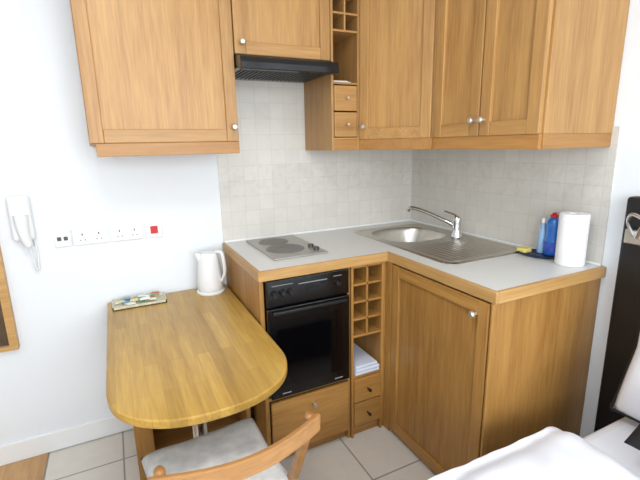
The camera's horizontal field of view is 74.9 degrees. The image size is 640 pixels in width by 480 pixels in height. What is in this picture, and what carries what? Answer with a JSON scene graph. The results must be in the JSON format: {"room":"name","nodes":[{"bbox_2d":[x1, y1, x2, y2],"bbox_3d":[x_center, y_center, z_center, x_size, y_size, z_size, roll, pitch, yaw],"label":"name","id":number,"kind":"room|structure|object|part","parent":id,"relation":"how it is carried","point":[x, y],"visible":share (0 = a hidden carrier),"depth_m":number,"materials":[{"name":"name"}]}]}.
{"room":"studio apartment","nodes":[
{"label":"studio apartment","id":0,"kind":"room"},
{"bbox_2d":[0,0,403,444],"bbox_3d":[-0.755,-0.260,2.000,3.100,2.400,0.100,-7,14,-25],"label":"wall","id":1,"kind":"structure","parent":0,"point":[55,380],"depth_m":1.85,"materials":[{"name":"paint"}]},
{"bbox_2d":[0,246,19,352],"bbox_3d":[-1.517,-0.094,1.578,0.455,1.205,0.030,-7,14,-25],"label":"framed mirror","id":2,"kind":"object","parent":1,"relation":"attached to","point":[9,340],"visible":1,"depth_m":1.76,"materials":[{"name":"brown wood"}]},
{"bbox_3d":[-1.518,-0.089,1.589,0.390,1.150,0.012,-7,14,-25],"label":"glass","id":3,"kind":"part","parent":2,"relation":"part of","materials":[{"name":"mirror"}]},
{"bbox_2d":[5,195,39,270],"bbox_3d":[-1.221,-0.019,1.720,0.080,0.326,0.072,-7,14,-25],"label":"handset","id":4,"kind":"object","parent":1,"relation":"attached to","point":[19,210],"visible":1,"depth_m":1.70,"materials":[{"name":"white plastic"}]},
{"bbox_3d":[-1.200,0.064,1.759,0.014,0.146,0.041,-1,13,1],"label":"cord","id":5,"kind":"part","parent":4,"relation":"part of","materials":[{"name":"white plastic"}]},
{"bbox_2d":[53,230,71,247],"bbox_3d":[-1.114,-0.006,1.810,0.065,0.073,0.012,-7,14,-25],"label":"socket","id":6,"kind":"object","parent":1,"relation":"attached to","point":[62,238],"visible":1,"depth_m":1.81,"materials":[{"name":"white plastic"}]},
{"bbox_2d":[0,415,132,465],"bbox_3d":[-1.243,0.939,1.951,1.705,0.096,0.014,-7,14,-25],"label":"baseboard","id":7,"kind":"structure","parent":1,"relation":"attached to","point":[48,442],"depth_m":1.96,"materials":[{"name":"white paint"}]},
{"bbox_2d":[72,226,108,245],"bbox_3d":[-1.018,-0.018,1.855,0.140,0.073,0.014,-7,14,-25],"label":"power socket","id":8,"kind":"object","parent":1,"relation":"attached to","point":[83,236],"visible":1,"depth_m":1.85,"materials":[{"name":"white plastic"}]},
{"bbox_2d":[110,223,143,241],"bbox_3d":[-0.885,-0.035,1.918,0.135,0.073,0.014,-7,14,-25],"label":"power socket","id":9,"kind":"object","parent":1,"relation":"attached to","point":[127,231],"visible":1,"depth_m":1.92,"materials":[{"name":"white plastic"}]},
{"bbox_2d":[145,221,162,237],"bbox_3d":[-0.782,-0.048,1.966,0.075,0.073,0.016,-7,14,-25],"label":"switch","id":10,"kind":"object","parent":1,"relation":"attached to","point":[152,229],"visible":1,"depth_m":1.96,"materials":[{"name":"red plastic"}]},
{"bbox_2d":[70,0,239,156],"bbox_3d":[-0.657,-0.738,1.686,0.559,0.772,0.337,-7,14,-25],"label":"upper cabinet","id":11,"kind":"object","parent":1,"relation":"attached to","point":[157,77],"visible":1,"depth_m":1.58,"materials":[{"name":"brown wood"}]},
{"bbox_3d":[-0.603,-0.738,1.572,0.459,0.623,0.008,-7,14,-25],"label":"door panel","id":12,"kind":"part","parent":11,"relation":"part of","materials":[{"name":"brown wood"}]},
{"bbox_3d":[-0.594,-0.409,1.643,0.459,0.050,0.019,-7,14,-25],"label":"door rail","id":13,"kind":"part","parent":11,"relation":"part of","materials":[{"name":"brown wood"}]},
{"bbox_3d":[-0.353,-0.467,1.724,0.024,0.024,0.030,-7,14,-25],"label":"knob","id":14,"kind":"part","parent":11,"relation":"part of","materials":[{"name":"silver metal"}]},
{"bbox_2d":[230,0,329,60],"bbox_3d":[-0.213,-0.988,1.855,0.438,0.378,0.337,-7,14,-25],"label":"upper cabinet","id":15,"kind":"object","parent":1,"relation":"attached to","point":[300,29],"visible":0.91,"depth_m":1.76,"materials":[{"name":"brown wood"}]},
{"bbox_3d":[-0.311,-0.794,1.673,0.024,0.024,0.030,-7,14,-25],"label":"knob","id":16,"kind":"part","parent":15,"relation":"part of","materials":[{"name":"silver metal"}]},
{"bbox_3d":[-0.158,-0.964,1.747,0.338,0.278,0.008,-7,14,-25],"label":"door panel","id":17,"kind":"part","parent":15,"relation":"part of","materials":[{"name":"brown wood"}]},
{"bbox_3d":[-0.153,-0.803,1.780,0.338,0.050,0.019,-7,14,-25],"label":"door rail","id":18,"kind":"part","parent":15,"relation":"part of","materials":[{"name":"brown wood"}]},
{"bbox_2d":[234,54,338,82],"bbox_3d":[-0.197,-0.763,1.884,0.438,0.066,0.387,-7,14,-25],"label":"range hood","id":19,"kind":"object","parent":15,"relation":"attached to","point":[247,67],"visible":0.9,"depth_m":1.76,"materials":[{"name":"black metal"}]},
{"bbox_2d":[217,80,412,242],"bbox_3d":[0.030,-0.475,2.288,1.184,0.860,0.006,-7,14,-25],"label":"wall tiles","id":20,"kind":"structure","parent":1,"relation":"attached to","point":[275,185],"depth_m":2.21,"materials":[{"name":"white tile"}]},
{"bbox_2d":[304,0,358,150],"bbox_3d":[0.056,-0.830,2.026,0.148,0.772,0.336,-7,14,-25],"label":"spice shelf","id":21,"kind":"object","parent":1,"relation":"attached to","point":[331,108],"visible":0.84,"depth_m":1.97,"materials":[{"name":"brown wood"}]},
{"bbox_3d":[0.046,-1.108,1.973,0.126,0.009,0.290,-7,14,-25],"label":"shelf","id":22,"kind":"part","parent":21,"relation":"part of","materials":[{"name":"brown wood"}]},
{"bbox_3d":[0.048,-1.038,1.989,0.126,0.009,0.290,-7,14,-25],"label":"shelf","id":23,"kind":"part","parent":21,"relation":"part of","materials":[{"name":"brown wood"}]},
{"bbox_3d":[0.049,-0.967,2.005,0.126,0.009,0.290,-7,14,-25],"label":"shelf","id":24,"kind":"part","parent":21,"relation":"part of","materials":[{"name":"brown wood"}]},
{"bbox_3d":[0.053,-0.750,2.054,0.126,0.009,0.290,-7,14,-25],"label":"shelf","id":25,"kind":"part","parent":21,"relation":"part of","materials":[{"name":"brown wood"}]},
{"bbox_3d":[0.062,-0.683,2.054,0.120,0.112,0.264,-7,14,-25],"label":"drawer","id":26,"kind":"part","parent":21,"relation":"part of","materials":[{"name":"brown wood"}]},
{"bbox_3d":[0.058,-0.509,2.110,0.126,0.009,0.290,-7,14,-25],"label":"shelf","id":27,"kind":"part","parent":21,"relation":"part of","materials":[{"name":"brown wood"}]},
{"bbox_3d":[0.064,-0.568,2.080,0.120,0.112,0.264,-7,14,-25],"label":"drawer","id":28,"kind":"part","parent":21,"relation":"part of","materials":[{"name":"brown wood"}]},
{"bbox_2d":[359,0,437,149],"bbox_3d":[0.431,-0.843,2.048,0.581,0.772,0.623,-7,14,-25],"label":"upper cabinet","id":29,"kind":"object","parent":1,"relation":"attached to","point":[398,38],"visible":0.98,"depth_m":1.85,"materials":[{"name":"brown wood"}]},
{"bbox_3d":[0.336,-0.489,1.909,0.259,0.050,0.017,8,16,35],"label":"door rail","id":30,"kind":"part","parent":29,"relation":"part of","materials":[{"name":"brown wood"}]},
{"bbox_3d":[0.332,-0.818,1.837,0.259,0.623,0.006,8,16,35],"label":"door panel","id":31,"kind":"part","parent":29,"relation":"part of","materials":[{"name":"brown wood"}]},
{"bbox_2d":[43,391,435,479],"bbox_3d":[0.086,1.313,0.657,3.100,0.100,3.800,-7,14,-25],"label":"floor","id":32,"kind":"structure","parent":0,"point":[375,453],"depth_m":1.88,"materials":[{"name":"tile"}]},
{"bbox_2d":[0,453,47,479],"bbox_3d":[-0.845,1.382,0.203,0.825,0.004,3.600,-7,14,-25],"label":"wood floor strip","id":33,"kind":"object","parent":32,"relation":"on","point":[33,468],"visible":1,"depth_m":1.85,"materials":[{"name":"brown wood"}]},
{"bbox_2d":[133,408,250,479],"bbox_3d":[-0.623,0.660,1.954,0.485,0.619,0.390,-7,14,-25],"label":"base cabinet","id":34,"kind":"object","parent":32,"relation":"on","point":[147,441],"visible":0.03,"depth_m":1.93,"materials":[{"name":"brown wood"}]},
{"bbox_2d":[106,284,286,437],"bbox_3d":[-0.497,0.692,1.662,0.550,0.684,1.052,-7,14,-25],"label":"table","id":35,"kind":"object","parent":32,"relation":"on","point":[193,359],"visible":0.97,"depth_m":1.38,"materials":[{"name":"brown wood"}]},
{"bbox_2d":[112,291,166,310],"bbox_3d":[-0.827,0.274,1.915,0.225,0.030,0.110,-7,14,-25],"label":"tray","id":36,"kind":"object","parent":35,"relation":"on","point":[141,300],"visible":1,"depth_m":1.90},
{"bbox_2d":[194,250,226,295],"bbox_3d":[-0.535,0.149,2.029,0.140,0.210,0.134,-7,14,-25],"label":"kettle","id":37,"kind":"object","parent":35,"relation":"on","point":[210,278],"visible":1,"depth_m":1.99,"materials":[{"name":"white plastic"}]},
{"bbox_3d":[-0.576,0.082,1.994,0.044,0.050,0.036,-7,14,-25],"label":"spout","id":38,"kind":"part","parent":37,"relation":"part of","materials":[{"name":"white plastic"}]},
{"bbox_3d":[-0.476,0.129,2.010,0.056,0.164,0.025,4,14,21],"label":"handle","id":39,"kind":"part","parent":37,"relation":"part of","materials":[{"name":"white plastic"}]},
{"bbox_2d":[140,410,319,479],"bbox_3d":[-0.280,0.758,1.189,0.389,0.752,0.581,-8,15,-29],"label":"folding chair","id":40,"kind":"object","parent":32,"relation":"on","point":[238,450],"visible":1,"depth_m":1.18,"materials":[{"name":"brown wood"}]},
{"bbox_3d":[-0.438,0.775,1.125,0.023,0.751,0.536,-8,15,-29],"label":"post","id":41,"kind":"part","parent":40,"relation":"part of","materials":[{"name":"brown wood"}]},
{"bbox_3d":[-0.144,0.731,1.291,0.023,0.751,0.536,-8,15,-29],"label":"post","id":42,"kind":"part","parent":40,"relation":"part of","materials":[{"name":"brown wood"}]},
{"bbox_2d":[224,252,349,456],"bbox_3d":[-0.161,0.507,2.053,0.413,0.858,0.610,-7,14,-25],"label":"base cabinet","id":43,"kind":"object","parent":32,"relation":"on","point":[331,401],"visible":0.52,"depth_m":1.86,"materials":[{"name":"brown wood"}]},
{"bbox_2d":[263,268,349,400],"bbox_3d":[-0.152,0.350,1.998,0.375,0.524,0.550,-7,14,-25],"label":"oven","id":44,"kind":"object","parent":43,"relation":"in","point":[307,316],"visible":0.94,"depth_m":1.76,"materials":[{"name":"black glass"}]},
{"bbox_3d":[-0.178,0.218,1.654,0.028,0.028,0.016,-7,14,-25],"label":"knob","id":45,"kind":"part","parent":44,"relation":"part of","materials":[{"name":"black plastic"}]},
{"bbox_3d":[-0.146,0.214,1.669,0.028,0.028,0.016,-7,14,-25],"label":"knob","id":46,"kind":"part","parent":44,"relation":"part of","materials":[{"name":"black plastic"}]},
{"bbox_3d":[-0.115,0.210,1.683,0.028,0.028,0.016,-7,14,-25],"label":"knob","id":47,"kind":"part","parent":44,"relation":"part of","materials":[{"name":"black plastic"}]},
{"bbox_3d":[-0.047,0.196,1.736,0.375,0.111,0.022,-7,14,-25],"label":"control panel","id":48,"kind":"part","parent":44,"relation":"part of","materials":[{"name":"black metal"}]},
{"bbox_3d":[-0.035,0.458,1.782,0.305,0.290,0.001,-7,14,-25],"label":"door glass","id":49,"kind":"part","parent":44,"relation":"part of","materials":[{"name":"black glass"}]},
{"bbox_3d":[-0.036,0.278,1.735,0.335,0.015,0.014,-7,14,-25],"label":"handle","id":50,"kind":"part","parent":44,"relation":"part of","materials":[{"name":"black metal"}]},
{"bbox_3d":[0.078,0.185,1.775,0.028,0.028,0.016,-7,14,-25],"label":"knob","id":51,"kind":"part","parent":44,"relation":"part of","materials":[{"name":"black plastic"}]},
{"bbox_3d":[-0.037,0.795,1.875,0.373,0.252,0.018,-7,14,-25],"label":"drawer","id":52,"kind":"part","parent":43,"relation":"part of","materials":[{"name":"brown wood"}]},
{"bbox_3d":[-0.051,0.942,1.944,0.382,0.055,0.020,-7,14,-25],"label":"board","id":53,"kind":"part","parent":43,"relation":"part of","materials":[{"name":"brown wood"}]},
{"bbox_2d":[350,262,383,437],"bbox_3d":[0.145,0.491,2.096,0.173,0.858,0.414,-7,14,-25],"label":"wine rack","id":54,"kind":"object","parent":32,"relation":"on","point":[366,281],"visible":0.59,"depth_m":1.97,"materials":[{"name":"brown wood"}]},
{"bbox_2d":[354,343,378,375],"bbox_3d":[0.166,0.578,2.072,0.135,0.046,0.268,-7,14,-25],"label":"folded towel","id":55,"kind":"object","parent":54,"relation":"on","point":[364,363],"visible":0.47,"depth_m":1.98,"materials":[{"name":"white fabric"}]},
{"bbox_3d":[0.157,0.672,2.119,0.145,0.121,0.314,-7,14,-25],"label":"drawer","id":56,"kind":"part","parent":54,"relation":"part of","materials":[{"name":"brown wood"}]},
{"bbox_3d":[0.160,0.796,2.147,0.145,0.120,0.314,-7,14,-25],"label":"drawer","id":57,"kind":"part","parent":54,"relation":"part of","materials":[{"name":"brown wood"}]},
{"bbox_2d":[353,262,380,268],"bbox_3d":[0.139,0.082,1.997,0.149,0.010,0.325,-7,14,-25],"label":"shelf","id":58,"kind":"object","parent":54,"relation":"attached to","point":[377,264],"depth_m":1.86,"materials":[{"name":"brown wood"}]},
{"bbox_2d":[353,273,380,286],"bbox_3d":[0.141,0.162,2.016,0.149,0.010,0.325,-7,14,-25],"label":"shelf","id":59,"kind":"object","parent":54,"relation":"attached to","point":[358,280],"depth_m":1.90,"materials":[{"name":"brown wood"}]},
{"bbox_2d":[354,322,379,337],"bbox_3d":[0.146,0.403,2.071,0.149,0.010,0.325,-7,14,-25],"label":"shelf","id":60,"kind":"object","parent":54,"relation":"attached to","point":[373,327],"depth_m":1.96,"materials":[{"name":"brown wood"}]},
{"bbox_2d":[354,368,379,378],"bbox_3d":[0.150,0.600,2.115,0.149,0.013,0.328,-7,14,-25],"label":"open shelf","id":61,"kind":"object","parent":54,"relation":"attached to","point":[375,373],"depth_m":1.98,"materials":[{"name":"brown wood"}]},
{"bbox_2d":[354,290,380,303],"bbox_3d":[0.142,0.243,2.034,0.149,0.010,0.325,-7,14,-25],"label":"shelf","id":62,"kind":"object","parent":54,"relation":"attached to","point":[359,297],"depth_m":1.92,"materials":[{"name":"brown wood"}]},
{"bbox_2d":[354,306,380,320],"bbox_3d":[0.144,0.323,2.053,0.149,0.010,0.325,-7,14,-25],"label":"shelf","id":63,"kind":"object","parent":54,"relation":"attached to","point":[373,311],"depth_m":1.94,"materials":[{"name":"brown wood"}]},
{"bbox_2d":[382,261,600,474],"bbox_3d":[0.677,0.531,1.875,0.616,0.858,0.668,-7,14,-25],"label":"base cabinet","id":64,"kind":"object","parent":32,"relation":"on","point":[466,377],"visible":0.8,"depth_m":1.61,"materials":[{"name":"brown wood"}]},
{"bbox_3d":[0.296,0.504,2.024,0.030,0.858,0.060,-7,14,-25],"label":"corner post","id":65,"kind":"part","parent":64,"relation":"part of","materials":[{"name":"brown wood"}]},
{"bbox_2d":[222,219,606,304],"bbox_3d":[0.300,0.075,1.865,1.195,0.050,1.184,-7,14,-25],"label":"countertop","id":66,"kind":"structure","parent":64,"relation":"on","point":[502,279],"depth_m":1.69,"materials":[{"name":"laminate"}]},
{"bbox_2d":[246,235,327,260],"bbox_3d":[-0.170,0.024,2.006,0.260,0.020,0.415,-7,14,-25],"label":"cooktop","id":67,"kind":"object","parent":66,"relation":"in","point":[289,246],"visible":1,"depth_m":1.96,"materials":[{"name":"metal"}]},
{"bbox_2d":[407,206,461,237],"bbox_3d":[0.603,-0.103,2.212,0.314,0.137,0.056,11,18,43],"label":"faucet","id":68,"kind":"object","parent":66,"relation":"on","point":[457,220],"visible":1,"depth_m":2.13,"materials":[{"name":"silver metal"}]},
{"bbox_3d":[0.586,-0.123,2.206,0.291,0.096,0.028,10,17,39],"label":"spout","id":69,"kind":"part","parent":68,"relation":"part of","materials":[{"name":"silver metal"}]},
{"bbox_3d":[0.675,-0.131,2.147,0.021,0.035,0.086,-9,15,-32],"label":"lever","id":70,"kind":"part","parent":68,"relation":"part of","materials":[{"name":"silver metal"}]},
{"bbox_2d":[355,223,518,265],"bbox_3d":[0.551,0.066,2.102,0.465,0.144,0.770,-7,14,-25],"label":"sink","id":71,"kind":"object","parent":66,"relation":"in","point":[430,242],"visible":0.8,"depth_m":2.00,"materials":[{"name":"metal"}]},
{"bbox_2d":[516,248,554,258],"bbox_3d":[0.914,0.058,1.775,0.107,0.013,0.174,-7,14,-25],"label":"tray","id":72,"kind":"object","parent":66,"relation":"on","point":[533,253],"visible":0.61,"depth_m":1.75,"materials":[{"name":"blue plastic"}]},
{"bbox_2d":[517,246,531,252],"bbox_3d":[0.880,0.042,1.803,0.045,0.020,0.045,-7,14,-25],"label":"sponge","id":73,"kind":"object","parent":72,"relation":"on","point":[523,249],"visible":0.99,"depth_m":1.79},
{"bbox_2d":[536,218,546,252],"bbox_3d":[0.948,-0.021,1.778,0.040,0.149,0.035,-7,14,-25],"label":"spray bottle","id":74,"kind":"object","parent":72,"relation":"on","point":[542,232],"visible":0.84,"depth_m":1.77,"materials":[{"name":"blue plastic"}]},
{"bbox_2d":[543,212,558,255],"bbox_3d":[0.964,-0.026,1.730,0.053,0.178,0.063,-7,14,-25],"label":"dish soap bottle","id":75,"kind":"object","parent":72,"relation":"on","point":[549,246],"visible":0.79,"depth_m":1.72,"materials":[{"name":"blue plastic"}]},
{"bbox_2d":[554,211,590,266],"bbox_3d":[0.979,-0.004,1.623,0.104,0.200,0.104,-7,14,-25],"label":"paper towel roll","id":76,"kind":"object","parent":66,"relation":"on","point":[573,227],"visible":1,"depth_m":1.59,"materials":[{"name":"white paper"}]},
{"bbox_3d":[0.465,0.946,1.804,0.017,0.050,0.447,-7,14,-25],"label":"door rail","id":77,"kind":"part","parent":64,"relation":"part of","materials":[{"name":"brown wood"}]},
{"bbox_3d":[0.462,0.565,1.719,0.006,0.730,0.447,-7,14,-25],"label":"door panel","id":78,"kind":"part","parent":64,"relation":"part of","materials":[{"name":"brown wood"}]},
{"bbox_3d":[0.450,0.185,1.630,0.017,0.050,0.447,-7,14,-25],"label":"door rail","id":79,"kind":"part","parent":64,"relation":"part of","materials":[{"name":"brown wood"}]},
{"bbox_3d":[0.525,0.254,1.434,0.030,0.024,0.024,-7,14,-25],"label":"knob","id":80,"kind":"part","parent":64,"relation":"part of","materials":[{"name":"silver metal"}]},
{"bbox_3d":[0.841,0.590,1.603,0.568,0.858,0.018,-7,14,-25],"label":"panel","id":81,"kind":"part","parent":64,"relation":"part of","materials":[{"name":"brown wood"}]},
{"bbox_2d":[428,196,639,479],"bbox_3d":[0.520,0.647,0.616,1.997,1.160,1.300,-7,14,-25],"label":"bed","id":82,"kind":"object","parent":32,"relation":"on","point":[551,453],"visible":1,"depth_m":1.27,"materials":[{"name":"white fabric"}]},
{"bbox_2d":[428,427,639,479],"bbox_3d":[0.342,0.902,0.547,1.560,0.310,1.198,-7,14,-25],"label":"duvet","id":83,"kind":"object","parent":82,"relation":"on","point":[551,453],"depth_m":1.16,"materials":[{"name":"fabric"}]},
{"bbox_3d":[0.524,0.907,0.623,1.910,0.210,1.110,-7,14,-25],"label":"mattress","id":84,"kind":"part","parent":82,"relation":"part of","materials":[{"name":"fabric"}]},
{"bbox_3d":[1.393,0.534,1.031,0.052,1.160,1.300,-7,14,-25],"label":"headboard","id":85,"kind":"part","parent":82,"relation":"part of","materials":[{"name":"black leather"}]},
{"bbox_2d":[609,322,639,422],"bbox_3d":[1.171,0.406,1.119,0.193,0.462,0.637,-7,14,-25],"label":"pillow","id":86,"kind":"object","parent":82,"relation":"on","point":[625,402],"visible":1,"depth_m":1.35,"materials":[{"name":"fabric"}]},
{"bbox_2d":[624,213,639,245],"bbox_3d":[1.065,-0.033,1.395,0.067,0.116,0.145,3,14,19],"label":"reading lamp","id":87,"kind":"object","parent":82,"relation":"attached to","point":[632,236],"visible":1,"depth_m":1.43,"materials":[{"name":"metal"}]},
{"bbox_3d":[1.051,-0.048,1.400,0.038,0.089,0.084,4,14,21],"label":"arm","id":88,"kind":"part","parent":87,"relation":"part of","materials":[{"name":"silver metal"}]},
{"bbox_3d":[1.054,-0.030,1.353,0.060,0.050,0.060,-7,14,-25],"label":"lamp shade","id":89,"kind":"part","parent":87,"relation":"part of","materials":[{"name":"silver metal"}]},
{"bbox_2d":[624,424,639,449],"bbox_3d":[0.990,0.522,1.099,0.185,0.153,0.240,-7,14,-25],"label":"cushion","id":90,"kind":"object","parent":82,"relation":"on","point":[633,440],"visible":1,"depth_m":1.16,"materials":[{"name":"fabric"}]},
{"bbox_2d":[410,0,639,437],"bbox_3d":[1.429,-0.069,0.974,0.100,2.400,3.700,-7,14,-25],"label":"wall","id":91,"kind":"structure","parent":0,"point":[626,183],"depth_m":1.52,"materials":[{"name":"paint"}]},
{"bbox_2d":[411,126,620,265],"bbox_3d":[0.824,-0.267,2.070,0.006,0.520,1.170,-7,14,-25],"label":"wall tiles","id":92,"kind":"structure","parent":91,"relation":"attached to","point":[506,195],"depth_m":1.92,"materials":[{"name":"white tile"}]},
{"bbox_2d":[432,0,629,148],"bbox_3d":[0.756,-0.744,1.588,0.425,0.772,0.521,-7,14,-25],"label":"upper cabinet","id":93,"kind":"object","parent":91,"relation":"attached to","point":[510,74],"visible":1,"depth_m":1.44,"materials":[{"name":"brown wood"}]},
{"bbox_3d":[0.551,-0.445,1.696,0.019,0.050,0.155,-7,14,-25],"label":"door rail","id":94,"kind":"part","parent":93,"relation":"part of","materials":[{"name":"brown wood"}]},
{"bbox_3d":[0.549,-0.773,1.623,0.008,0.623,0.155,-7,14,-25],"label":"door panel","id":95,"kind":"part","parent":93,"relation":"part of","materials":[{"name":"brown wood"}]},
{"bbox_3d":[0.574,-0.454,1.586,0.030,0.024,0.024,-7,14,-25],"label":"knob","id":96,"kind":"part","parent":93,"relation":"part of","materials":[{"name":"silver metal"}]},
{"bbox_3d":[0.595,-0.444,1.544,0.030,0.024,0.024,-7,14,-25],"label":"knob","id":97,"kind":"part","parent":93,"relation":"part of","materials":[{"name":"silver metal"}]},
{"bbox_3d":[0.664,-0.395,1.472,0.019,0.050,0.154,-7,14,-25],"label":"door rail","id":98,"kind":"part","parent":93,"relation":"part of","materials":[{"name":"brown wood"}]},
{"bbox_3d":[0.661,-0.724,1.399,0.008,0.623,0.154,-7,14,-25],"label":"door panel","id":99,"kind":"part","parent":93,"relation":"part of","materials":[{"name":"brown wood"}]},
{"bbox_3d":[0.890,-0.722,1.370,0.375,0.723,0.012,-7,14,-25],"label":"panel","id":100,"kind":"part","parent":93,"relation":"part of","materials":[{"name":"brown wood"}]}
]}

